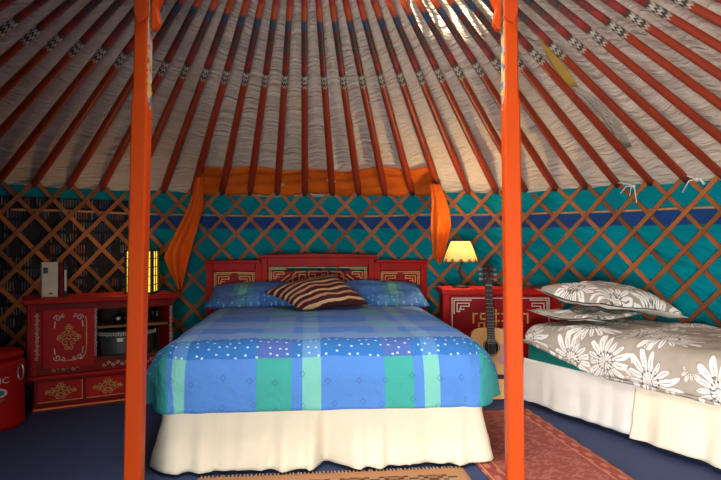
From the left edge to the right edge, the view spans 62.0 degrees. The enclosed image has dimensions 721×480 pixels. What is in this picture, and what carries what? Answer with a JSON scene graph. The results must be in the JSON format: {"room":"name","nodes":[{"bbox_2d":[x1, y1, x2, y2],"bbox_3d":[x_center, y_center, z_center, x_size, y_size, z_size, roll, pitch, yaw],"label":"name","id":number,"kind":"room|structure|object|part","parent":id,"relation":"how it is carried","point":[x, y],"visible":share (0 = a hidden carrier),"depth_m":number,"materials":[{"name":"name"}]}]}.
{"room":"traditional dwelling","nodes":[
{"label":"traditional dwelling","id":0,"kind":"room"},
{"bbox_2d":[0,181,127,387],"bbox_3d":[-2.559,0.292,3.421,0.362,1.432,2.715,0,0,29],"label":"wall","id":1,"kind":"structure","parent":0,"point":[16,197],"depth_m":4.19,"materials":[{"name":"brown wood"}]},
{"bbox_2d":[0,195,127,386],"bbox_3d":[-2.613,0.345,2.579,0.908,1.317,4.209,0,0,11],"label":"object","id":2,"kind":"structure","parent":1,"relation":"attached to","point":[16,250],"depth_m":4.24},
{"bbox_2d":[124,188,533,334],"bbox_3d":[-0.219,0.296,4.737,3.142,1.437,0.493,0,0,0],"label":"wall","id":3,"kind":"structure","parent":0,"point":[178,202],"depth_m":4.86,"materials":[{"name":"brown wood"}]},
{"bbox_2d":[73,186,606,341],"bbox_3d":[-0.162,0.317,4.648,3.843,1.414,0.761,0,0,0],"label":"wall","id":4,"kind":"structure","parent":0,"point":[584,199],"depth_m":4.81,"materials":[{"name":"teal fabric"}]},
{"bbox_2d":[0,0,720,196],"bbox_3d":[-0.200,-0.855,2.104,6.000,1.082,6.000,0,0,44],"label":"ceiling","id":5,"kind":"structure","parent":0,"point":[58,174],"depth_m":3.61,"materials":[{"name":"white fabric"}]},
{"bbox_2d":[0,0,16,11],"bbox_3d":[-1.877,-0.837,2.656,2.250,0.934,0.050,0,0,18],"label":"pole","id":6,"kind":"object","parent":5,"relation":"attached to","point":[4,4],"visible":1,"depth_m":2.52,"materials":[{"name":"red wood"}]},
{"bbox_2d":[0,0,48,37],"bbox_3d":[-1.829,-0.836,2.784,2.250,0.934,0.050,0,0,23],"label":"pole","id":7,"kind":"object","parent":5,"relation":"attached to","point":[35,5],"visible":1,"depth_m":2.63,"materials":[{"name":"red wood"}]},
{"bbox_2d":[0,0,77,67],"bbox_3d":[-1.771,-0.836,2.909,2.250,0.934,0.050,0,0,27],"label":"pole","id":8,"kind":"object","parent":5,"relation":"attached to","point":[65,5],"visible":1,"depth_m":2.76,"materials":[{"name":"red wood"}]},
{"bbox_2d":[0,0,102,100],"bbox_3d":[-1.705,-0.835,3.026,2.250,0.934,0.050,0,0,31],"label":"pole","id":9,"kind":"object","parent":5,"relation":"attached to","point":[81,15],"visible":1,"depth_m":2.90,"materials":[{"name":"red wood"}]},
{"bbox_2d":[0,0,125,138],"bbox_3d":[-1.632,-0.835,3.137,2.250,0.934,0.050,0,0,36],"label":"pole","id":10,"kind":"object","parent":5,"relation":"attached to","point":[75,49],"visible":1,"depth_m":3.06,"materials":[{"name":"red wood"}]},
{"bbox_2d":[0,5,134,184],"bbox_3d":[-1.545,-0.834,3.247,2.250,0.934,0.050,0,0,40],"label":"pole","id":11,"kind":"object","parent":5,"relation":"attached to","point":[63,99],"visible":0.94,"depth_m":3.31,"materials":[{"name":"red wood"}]},
{"bbox_2d":[30,0,166,186],"bbox_3d":[-1.454,-0.834,3.346,2.250,0.934,0.050,0,0,45],"label":"pole","id":12,"kind":"object","parent":5,"relation":"attached to","point":[60,145],"visible":0.84,"depth_m":3.50,"materials":[{"name":"red wood"}]},
{"bbox_2d":[66,0,184,188],"bbox_3d":[-1.352,-0.834,3.442,0.050,0.934,2.250,0,0,-41],"label":"pole","id":13,"kind":"object","parent":5,"relation":"attached to","point":[128,87],"visible":0.88,"depth_m":3.56,"materials":[{"name":"red wood"}]},
{"bbox_2d":[99,0,202,190],"bbox_3d":[-1.246,-0.834,3.526,0.050,0.934,2.250,0,0,-36],"label":"pole","id":14,"kind":"object","parent":5,"relation":"attached to","point":[125,141],"visible":0.77,"depth_m":3.35,"materials":[{"name":"red wood"}]},
{"bbox_2d":[151,0,218,157],"bbox_3d":[-1.132,-0.834,3.603,0.050,0.934,2.250,0,0,-32],"label":"pole","id":15,"kind":"object","parent":5,"relation":"attached to","point":[198,39],"visible":0.68,"depth_m":3.40,"materials":[{"name":"red wood"}]},
{"bbox_2d":[160,0,234,193],"bbox_3d":[-1.016,-0.834,3.670,0.050,0.934,2.250,0,0,-28],"label":"pole","id":16,"kind":"object","parent":5,"relation":"attached to","point":[188,119],"visible":1,"depth_m":3.61,"materials":[{"name":"red wood"}]},
{"bbox_2d":[190,0,249,193],"bbox_3d":[-0.890,-0.834,3.729,0.050,0.934,2.250,0,0,-23],"label":"pole","id":17,"kind":"object","parent":5,"relation":"attached to","point":[237,33],"visible":0.91,"depth_m":3.61,"materials":[{"name":"red wood"}]},
{"bbox_2d":[219,0,264,194],"bbox_3d":[-0.761,-0.834,3.778,0.050,0.934,2.250,0,0,-19],"label":"pole","id":18,"kind":"object","parent":5,"relation":"attached to","point":[254,34],"visible":1,"depth_m":3.68,"materials":[{"name":"red wood"}]},
{"bbox_2d":[247,0,278,195],"bbox_3d":[-0.630,-0.834,3.816,0.050,0.934,2.250,0,0,-14],"label":"pole","id":19,"kind":"object","parent":5,"relation":"attached to","point":[271,33],"visible":0.99,"depth_m":3.71,"materials":[{"name":"red wood"}]},
{"bbox_2d":[274,0,292,195],"bbox_3d":[-0.498,-0.834,3.844,0.050,0.934,2.250,0,0,-10],"label":"pole","id":20,"kind":"object","parent":5,"relation":"attached to","point":[288,23],"visible":1,"depth_m":3.73,"materials":[{"name":"red wood"}]},
{"bbox_2d":[301,0,307,195],"bbox_3d":[-0.360,-0.835,3.862,0.050,0.934,2.250,0,0,-5],"label":"pole","id":21,"kind":"object","parent":5,"relation":"attached to","point":[304,55],"visible":1,"depth_m":3.74,"materials":[{"name":"red wood"}]},
{"bbox_2d":[164,165,450,291],"bbox_3d":[-0.406,-0.089,4.751,2.180,0.965,0.455,0,0,-2],"label":"drape","id":22,"kind":"object","parent":5,"relation":"hanging from","point":[177,256],"visible":0.91,"depth_m":4.70,"materials":[{"name":"fabric"}]},
{"bbox_2d":[315,0,334,196],"bbox_3d":[-0.221,-0.835,3.869,0.050,0.934,2.250,0,0,-1],"label":"pole","id":23,"kind":"object","parent":5,"relation":"attached to","point":[321,44],"visible":1,"depth_m":3.75,"materials":[{"name":"red wood"}]},
{"bbox_2d":[329,0,360,196],"bbox_3d":[-0.087,-0.835,3.866,0.050,0.934,2.250,0,0,4],"label":"pole","id":24,"kind":"object","parent":5,"relation":"attached to","point":[341,70],"visible":1,"depth_m":3.75,"materials":[{"name":"red wood"}]},
{"bbox_2d":[342,0,387,195],"bbox_3d":[0.046,-0.835,3.852,0.050,0.934,2.250,0,0,8],"label":"pole","id":25,"kind":"object","parent":5,"relation":"attached to","point":[369,117],"visible":1,"depth_m":3.73,"materials":[{"name":"red wood"}]},
{"bbox_2d":[356,0,414,195],"bbox_3d":[0.182,-0.834,3.828,0.050,0.934,2.250,0,0,13],"label":"pole","id":26,"kind":"object","parent":5,"relation":"attached to","point":[388,106],"visible":1,"depth_m":3.71,"materials":[{"name":"red wood"}]},
{"bbox_2d":[370,0,442,189],"bbox_3d":[0.317,-0.834,3.792,0.050,0.934,2.250,0,0,17],"label":"pole","id":27,"kind":"object","parent":5,"relation":"attached to","point":[419,132],"visible":0.9,"depth_m":3.65,"materials":[{"name":"red wood"}]},
{"bbox_2d":[385,0,470,194],"bbox_3d":[0.447,-0.834,3.746,0.050,0.934,2.250,0,0,22],"label":"pole","id":28,"kind":"object","parent":5,"relation":"attached to","point":[438,120],"visible":1,"depth_m":3.66,"materials":[{"name":"red wood"}]},
{"bbox_2d":[399,0,498,193],"bbox_3d":[0.572,-0.834,3.692,0.050,0.934,2.250,0,0,26],"label":"pole","id":29,"kind":"object","parent":5,"relation":"attached to","point":[465,128],"visible":1,"depth_m":3.63,"materials":[{"name":"red wood"}]},
{"bbox_2d":[414,0,527,192],"bbox_3d":[0.690,-0.834,3.629,0.050,0.934,2.250,0,0,30],"label":"pole","id":30,"kind":"object","parent":5,"relation":"attached to","point":[467,88],"visible":0.73,"depth_m":3.44,"materials":[{"name":"red wood"}]},
{"bbox_2d":[430,0,557,191],"bbox_3d":[0.810,-0.834,3.552,0.050,0.934,2.250,0,0,35],"label":"pole","id":31,"kind":"object","parent":5,"relation":"attached to","point":[475,64],"visible":0.84,"depth_m":3.41,"materials":[{"name":"red wood"}]},
{"bbox_2d":[446,0,587,189],"bbox_3d":[0.915,-0.834,3.472,0.050,0.934,2.250,0,0,39],"label":"pole","id":32,"kind":"object","parent":5,"relation":"attached to","point":[531,112],"visible":0.87,"depth_m":3.56,"materials":[{"name":"red wood"}]},
{"bbox_2d":[463,0,620,187],"bbox_3d":[1.020,-0.834,3.380,0.050,0.934,2.250,0,0,44],"label":"pole","id":33,"kind":"object","parent":5,"relation":"attached to","point":[525,71],"visible":0.91,"depth_m":3.48,"materials":[{"name":"red wood"}]},
{"bbox_2d":[618,182,636,202],"bbox_3d":[1.826,-0.325,4.097,0.028,0.148,0.127,0,0,-44],"label":"string","id":34,"kind":"object","parent":33,"relation":"attached to","point":[633,185],"visible":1,"depth_m":4.08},
{"bbox_2d":[541,42,578,87],"bbox_3d":[1.063,-0.932,3.224,0.061,0.167,0.412,0,0,44],"label":"lining patch","id":35,"kind":"object","parent":5,"relation":"attached to","point":[556,63],"visible":0.86,"depth_m":3.23,"materials":[{"name":"yellow fabric"}]},
{"bbox_2d":[481,0,653,185],"bbox_3d":[1.114,-0.834,3.283,2.250,0.934,0.050,0,0,-42],"label":"pole","id":36,"kind":"object","parent":5,"relation":"attached to","point":[522,40],"visible":0.89,"depth_m":3.41,"materials":[{"name":"red wood"}]},
{"bbox_2d":[572,86,631,147],"bbox_3d":[1.447,-0.715,3.523,0.681,0.274,0.081,0,0,-43],"label":"flap","id":37,"kind":"object","parent":5,"relation":"attached to","point":[602,111],"visible":0.98,"depth_m":3.51,"materials":[{"name":"white fabric"}]},
{"bbox_2d":[518,7,689,183],"bbox_3d":[1.202,-0.834,3.176,2.250,0.934,0.050,0,0,-37],"label":"pole","id":38,"kind":"object","parent":5,"relation":"attached to","point":[522,16],"visible":0.94,"depth_m":3.26,"materials":[{"name":"red wood"}]},
{"bbox_2d":[682,175,704,192],"bbox_3d":[2.094,-0.358,3.781,0.028,0.114,0.157,0,0,-36],"label":"string","id":39,"kind":"object","parent":38,"relation":"attached to","point":[696,178],"visible":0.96,"depth_m":3.77,"materials":[{"name":"white fabric"}]},
{"bbox_2d":[522,0,720,178],"bbox_3d":[1.282,-0.835,3.064,2.250,0.934,0.050,0,0,-33],"label":"pole","id":40,"kind":"object","parent":5,"relation":"attached to","point":[631,93],"visible":1,"depth_m":3.12,"materials":[{"name":"red wood"}]},
{"bbox_2d":[546,0,720,143],"bbox_3d":[1.351,-0.835,2.946,2.250,0.934,0.050,0,0,-28],"label":"pole","id":41,"kind":"object","parent":5,"relation":"attached to","point":[641,73],"visible":1,"depth_m":2.94,"materials":[{"name":"red wood"}]},
{"bbox_2d":[572,0,720,110],"bbox_3d":[1.413,-0.836,2.821,2.250,0.934,0.050,0,0,-24],"label":"pole","id":42,"kind":"object","parent":5,"relation":"attached to","point":[646,50],"visible":1,"depth_m":2.78,"materials":[{"name":"red wood"}]},
{"bbox_2d":[600,0,720,80],"bbox_3d":[1.463,-0.837,2.696,2.250,0.934,0.050,0,0,-20],"label":"pole","id":43,"kind":"object","parent":5,"relation":"attached to","point":[642,23],"visible":1,"depth_m":2.64,"materials":[{"name":"wood"}]},
{"bbox_2d":[633,0,720,52],"bbox_3d":[1.504,-0.838,2.563,2.250,0.934,0.050,0,0,-15],"label":"pole","id":44,"kind":"object","parent":5,"relation":"attached to","point":[697,33],"visible":1,"depth_m":2.51,"materials":[{"name":"red wood"}]},
{"bbox_2d":[670,0,720,27],"bbox_3d":[1.534,-0.839,2.432,2.250,0.934,0.050,0,0,-11],"label":"pole","id":45,"kind":"object","parent":5,"relation":"attached to","point":[690,5],"visible":1,"depth_m":2.38,"materials":[{"name":"red wood"}]},
{"bbox_2d":[0,387,720,479],"bbox_3d":[-0.200,1.011,2.095,6.400,0.001,6.400,0,0,0],"label":"floor","id":46,"kind":"structure","parent":0,"point":[86,442],"depth_m":2.89,"materials":[{"name":"blue carpet"}]},
{"bbox_2d":[0,347,25,431],"bbox_3d":[-2.025,0.807,3.286,0.336,0.420,0.336,0,0,43],"label":"bin","id":47,"kind":"object","parent":46,"relation":"on","point":[12,363],"visible":1,"depth_m":3.23,"materials":[{"name":"red paint"}]},
{"bbox_3d":[-2.025,0.621,3.287,0.316,0.048,0.316,0,0,0],"label":"lid","id":48,"kind":"part","parent":47,"relation":"part of","materials":[{"name":"red paint"}]},
{"bbox_3d":[-1.847,0.717,3.261,0.042,0.092,0.008,0,0,8],"label":"ring handle","id":49,"kind":"part","parent":47,"relation":"part of","materials":[{"name":"metal"}]},
{"bbox_2d":[22,290,176,412],"bbox_3d":[-1.679,0.687,3.882,0.888,0.666,0.370,0,0,-30],"label":"base cabinet","id":50,"kind":"object","parent":46,"relation":"on","point":[65,365],"visible":0.84,"depth_m":3.67,"materials":[{"name":"red paint"}]},
{"bbox_3d":[-2.042,0.602,3.690,0.018,0.435,0.320,0,0,-30],"label":"panel","id":51,"kind":"part","parent":50,"relation":"part of","materials":[{"name":"red paint"}]},
{"bbox_2d":[41,262,57,297],"bbox_3d":[-1.953,0.246,3.765,0.092,0.215,0.152,0,0,-30],"label":"book","id":52,"kind":"object","parent":50,"relation":"on","point":[49,270],"visible":1,"depth_m":3.70,"materials":[{"name":"beige paper"}]},
{"bbox_2d":[58,262,62,296],"bbox_3d":[-1.900,0.248,3.797,0.022,0.210,0.150,0,0,-30],"label":"book","id":53,"kind":"object","parent":50,"relation":"on","point":[60,265],"visible":0.94,"depth_m":3.73,"materials":[{"name":"red paper"}]},
{"bbox_3d":[-1.813,0.911,3.628,0.253,0.125,0.020,0,0,-30],"label":"drawer","id":54,"kind":"part","parent":50,"relation":"part of","materials":[{"name":"red paint"}]},
{"bbox_2d":[63,265,67,296],"bbox_3d":[-1.877,0.256,3.809,0.024,0.195,0.142,0,0,-30],"label":"book","id":55,"kind":"object","parent":50,"relation":"on","point":[65,267],"visible":0.83,"depth_m":3.75,"materials":[{"name":"green paper"}]},
{"bbox_3d":[-1.772,0.594,3.643,0.285,0.355,0.022,0,0,-30],"label":"door","id":56,"kind":"part","parent":50,"relation":"part of","materials":[{"name":"red paint"}]},
{"bbox_3d":[-1.674,0.821,3.880,0.863,0.024,0.356,0,0,-30],"label":"waist moulding","id":57,"kind":"part","parent":50,"relation":"part of","materials":[{"name":"red paint"}]},
{"bbox_3d":[-1.729,0.603,3.870,0.018,0.435,0.320,0,0,-30],"label":"panel","id":58,"kind":"part","parent":50,"relation":"part of","materials":[{"name":"red paint"}]},
{"bbox_3d":[-1.585,0.775,3.761,0.783,0.068,0.016,0,0,-30],"label":"rail","id":59,"kind":"part","parent":50,"relation":"part of","materials":[{"name":"red paint"}]},
{"bbox_3d":[-1.585,0.408,3.763,0.783,0.045,0.016,0,0,-30],"label":"rail","id":60,"kind":"part","parent":50,"relation":"part of","materials":[{"name":"red paint"}]},
{"bbox_3d":[-1.585,0.912,3.760,0.253,0.125,0.020,0,0,-30],"label":"drawer","id":61,"kind":"part","parent":50,"relation":"part of","materials":[{"name":"red paint"}]},
{"bbox_2d":[112,315,121,323],"bbox_3d":[-1.579,0.513,3.892,0.051,0.055,0.064,0,0,28],"label":"cup","id":62,"kind":"object","parent":50,"relation":"on","point":[116,318],"visible":1,"depth_m":3.87,"materials":[{"name":"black ceramic"}]},
{"bbox_2d":[121,315,126,322],"bbox_3d":[-1.534,0.516,3.920,0.051,0.050,0.064,0,0,5],"label":"cup","id":63,"kind":"object","parent":50,"relation":"on","point":[123,317],"visible":0.62,"depth_m":3.90,"materials":[{"name":"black ceramic"}]},
{"bbox_2d":[97,326,155,354],"bbox_3d":[-1.542,0.658,3.965,0.364,0.162,0.229,0,0,-30],"label":"basket","id":64,"kind":"object","parent":50,"relation":"on","point":[112,341],"visible":0.62,"depth_m":3.85,"materials":[{"name":"wicker"}]},
{"bbox_3d":[-1.542,0.599,3.966,0.359,0.045,0.227,0,0,-30],"label":"lid","id":65,"kind":"part","parent":64,"relation":"part of","materials":[{"name":"grey wicker"}]},
{"bbox_3d":[-1.761,0.604,4.029,0.783,0.435,0.012,0,0,-30],"label":"panel","id":66,"kind":"part","parent":50,"relation":"part of","materials":[{"name":"wood"}]},
{"bbox_2d":[97,346,161,358],"bbox_3d":[-1.533,0.746,3.982,0.433,0.012,0.290,0,0,-30],"label":"shelf","id":67,"kind":"object","parent":50,"relation":"attached to","point":[156,349],"depth_m":3.88,"materials":[{"name":"brown wood"}]},
{"bbox_2d":[97,317,167,328],"bbox_3d":[-1.533,0.549,3.983,0.433,0.014,0.290,0,0,-30],"label":"shelf","id":68,"kind":"object","parent":50,"relation":"attached to","point":[102,322],"depth_m":3.94,"materials":[{"name":"brown wood"}]},
{"bbox_2d":[124,249,159,293],"bbox_3d":[-1.460,0.209,4.015,0.179,0.291,0.179,0,0,-4],"label":"lantern","id":69,"kind":"object","parent":50,"relation":"on","point":[154,254],"visible":0.51,"depth_m":3.94,"materials":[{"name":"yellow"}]},
{"bbox_2d":[149,308,156,321],"bbox_3d":[-1.387,0.499,4.006,0.051,0.085,0.064,0,0,-40],"label":"cup","id":70,"kind":"object","parent":50,"relation":"on","point":[152,311],"visible":1,"depth_m":3.98,"materials":[{"name":"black ceramic"}]},
{"bbox_3d":[-1.333,0.604,4.098,0.018,0.435,0.320,0,0,-30],"label":"panel","id":71,"kind":"part","parent":50,"relation":"part of","materials":[{"name":"red paint"}]},
{"bbox_2d":[123,0,163,479],"bbox_3d":[-0.648,-0.151,2.145,0.386,2.325,0.070,0,0,0],"label":"post","id":72,"kind":"object","parent":46,"relation":"on","point":[147,19],"visible":1,"depth_m":2.12,"materials":[{"name":"orange paint"}]},
{"bbox_3d":[-0.771,-1.037,2.123,0.058,0.544,0.018,0,0,0],"label":"carved plate","id":73,"kind":"part","parent":72,"relation":"part of","materials":[{"name":"orange paint"}]},
{"bbox_3d":[-0.754,-0.831,2.154,0.019,0.715,0.040,0,0,0],"label":"painted moulding","id":74,"kind":"part","parent":72,"relation":"part of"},
{"bbox_2d":[150,254,493,474],"bbox_3d":[-0.241,0.554,3.680,1.750,0.903,2.188,0,0,-5],"label":"double bed","id":75,"kind":"object","parent":46,"relation":"on","point":[281,441],"visible":0.43,"depth_m":2.68,"materials":[{"name":"fabric"}]},
{"bbox_2d":[205,281,294,308],"bbox_3d":[-0.714,0.411,4.441,0.800,0.196,0.437,0,0,-5],"label":"pillow","id":76,"kind":"object","parent":75,"relation":"on","point":[247,294],"visible":0.57,"depth_m":4.26,"materials":[{"name":"blue fabric"}]},
{"bbox_3d":[-0.334,0.625,4.741,1.700,0.760,0.030,0,0,-5],"label":"headboard","id":77,"kind":"part","parent":75,"relation":"part of","materials":[{"name":"red wood"}]},
{"bbox_3d":[-0.333,0.144,4.731,1.750,0.072,0.080,0,0,-5],"label":"rail","id":78,"kind":"part","parent":75,"relation":"part of","materials":[{"name":"red paint"}]},
{"bbox_3d":[-0.332,0.572,4.715,1.730,0.865,0.036,0,0,-5],"label":"moulded frame","id":79,"kind":"part","parent":75,"relation":"part of","materials":[{"name":"red paint"}]},
{"bbox_2d":[146,306,500,414],"bbox_3d":[-0.218,0.600,3.405,1.668,0.295,1.618,0,0,-5],"label":"duvet","id":80,"kind":"object","parent":75,"relation":"on","point":[244,359],"visible":0.99,"depth_m":2.67,"materials":[{"name":"blue fabric"}]},
{"bbox_2d":[265,274,369,309],"bbox_3d":[-0.294,0.351,4.073,0.627,0.211,0.378,0,0,-27],"label":"striped cushion","id":81,"kind":"object","parent":80,"relation":"on","point":[324,291],"visible":1,"depth_m":4.01,"materials":[{"name":"brown fabric"}]},
{"bbox_2d":[343,280,429,307],"bbox_3d":[0.088,0.409,4.511,0.800,0.209,0.433,0,0,-5],"label":"pillow","id":82,"kind":"object","parent":75,"relation":"on","point":[375,292],"visible":0.62,"depth_m":4.39,"materials":[{"name":"blue fabric"}]},
{"bbox_2d":[198,466,471,479],"bbox_3d":[-0.040,1.004,1.857,1.141,0.009,1.533,0,0,-6],"label":"rug","id":83,"kind":"object","parent":46,"relation":"on","point":[444,473],"visible":1,"depth_m":2.56,"materials":[{"name":"fabric"}]},
{"bbox_2d":[468,264,503,399],"bbox_3d":[0.842,0.604,3.960,0.362,0.878,0.297,0,0,-4],"label":"acoustic guitar","id":84,"kind":"object","parent":46,"relation":"on","point":[491,338],"visible":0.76,"depth_m":3.94,"materials":[{"name":"brown wood"}]},
{"bbox_2d":[436,286,558,361],"bbox_3d":[0.968,0.681,4.292,0.815,0.683,0.325,0,0,0],"label":"chest","id":85,"kind":"object","parent":46,"relation":"on","point":[462,309],"visible":0.34,"depth_m":4.15,"materials":[{"name":"red paint"}]},
{"bbox_2d":[443,241,477,287],"bbox_3d":[0.715,0.174,4.289,0.246,0.330,0.246,0,0,0],"label":"table lamp","id":86,"kind":"object","parent":85,"relation":"on","point":[457,251],"visible":0.99,"depth_m":4.21,"materials":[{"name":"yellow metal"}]},
{"bbox_3d":[0.715,0.225,4.289,0.046,0.196,0.021,0,0,0],"label":"stem","id":87,"kind":"part","parent":86,"relation":"part of","materials":[{"name":"black metal"}]},
{"bbox_3d":[0.715,0.082,4.290,0.246,0.146,0.246,0,0,0],"label":"lamp shade","id":88,"kind":"part","parent":86,"relation":"part of","materials":[{"name":"yellow fabric"}]},
{"bbox_3d":[0.968,0.359,4.293,0.815,0.040,0.325,0,0,0],"label":"lid","id":89,"kind":"part","parent":85,"relation":"part of","materials":[{"name":"red paint"}]},
{"bbox_2d":[489,0,524,479],"bbox_3d":[0.399,-0.151,2.145,0.368,2.325,0.070,0,0,0],"label":"post","id":90,"kind":"object","parent":46,"relation":"on","point":[505,16],"visible":1,"depth_m":2.12,"materials":[{"name":"orange paint"}]},
{"bbox_3d":[0.510,-0.831,2.154,0.014,0.715,0.040,0,0,0],"label":"painted moulding","id":91,"kind":"part","parent":90,"relation":"part of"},
{"bbox_3d":[0.528,-1.037,2.123,0.054,0.544,0.018,0,0,0],"label":"carved plate","id":92,"kind":"part","parent":90,"relation":"part of","materials":[{"name":"orange paint"}]},
{"bbox_2d":[474,409,634,479],"bbox_3d":[0.835,1.008,2.612,0.600,0.007,1.900,0,0,-8],"label":"rug","id":93,"kind":"object","parent":46,"relation":"on","point":[550,453],"visible":0.61,"depth_m":2.77,"materials":[{"name":"fabric"}]},
{"bbox_2d":[523,344,720,468],"bbox_3d":[1.781,0.779,3.033,0.871,0.407,1.920,0,0,-28],"label":"bed","id":94,"kind":"object","parent":46,"relation":"on","point":[688,427],"visible":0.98,"depth_m":3.04,"materials":[{"name":"fabric"}]},
{"bbox_3d":[1.815,0.671,3.046,0.800,0.190,1.900,0,0,-28],"label":"mattress","id":95,"kind":"part","parent":94,"relation":"part of","materials":[{"name":"fabric"}]},
{"bbox_2d":[523,318,720,406],"bbox_3d":[1.806,0.599,2.981,0.863,0.251,1.940,0,0,-28],"label":"duvet","id":96,"kind":"object","parent":94,"relation":"on","point":[681,359],"visible":0.96,"depth_m":3.02,"materials":[{"name":"fabric"}]},
{"bbox_2d":[530,305,641,320],"bbox_3d":[1.343,0.443,3.600,0.496,0.063,0.445,0,1,-32],"label":"floral pillow","id":97,"kind":"object","parent":96,"relation":"on","point":[578,313],"visible":1,"depth_m":3.53,"materials":[{"name":"fabric"}]},
{"bbox_2d":[536,281,688,317],"bbox_3d":[1.486,0.355,3.577,0.703,0.220,0.528,0,0,-25],"label":"floral pillow","id":98,"kind":"object","parent":97,"relation":"on","point":[607,295],"visible":1,"depth_m":3.43,"materials":[{"name":"fabric"}]},
{"bbox_2d":[0,180,720,387],"bbox_3d":[-0.814,0.302,1.676,6.811,1.414,6.417,0,0,16],"label":"wall","id":99,"kind":"structure","parent":0,"point":[703,249],"depth_m":3.98,"materials":[{"name":"teal fabric"}]},
{"bbox_2d":[11,206,714,216],"bbox_3d":[0.677,-0.209,3.620,5.687,0.028,2.306,0,0,30],"label":"rope","id":100,"kind":"object","parent":99,"relation":"attached to","point":[698,207],"visible":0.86,"depth_m":4.54,"materials":[{"name":"brown fabric"}]},
{"bbox_2d":[150,208,720,228],"bbox_3d":[1.000,-0.149,3.636,5.458,0.114,1.911,0,0,38],"label":"trim","id":101,"kind":"structure","parent":99,"relation":"attached to","point":[666,217],"depth_m":4.75,"materials":[{"name":"blue fabric"}]},
{"bbox_2d":[530,176,720,327],"bbox_3d":[2.175,0.290,3.284,0.464,1.433,3.100,0,0,-27],"label":"lattice wall frame","id":102,"kind":"structure","parent":0,"point":[702,192],"depth_m":4.05,"materials":[{"name":"brown wood"}]}
]}

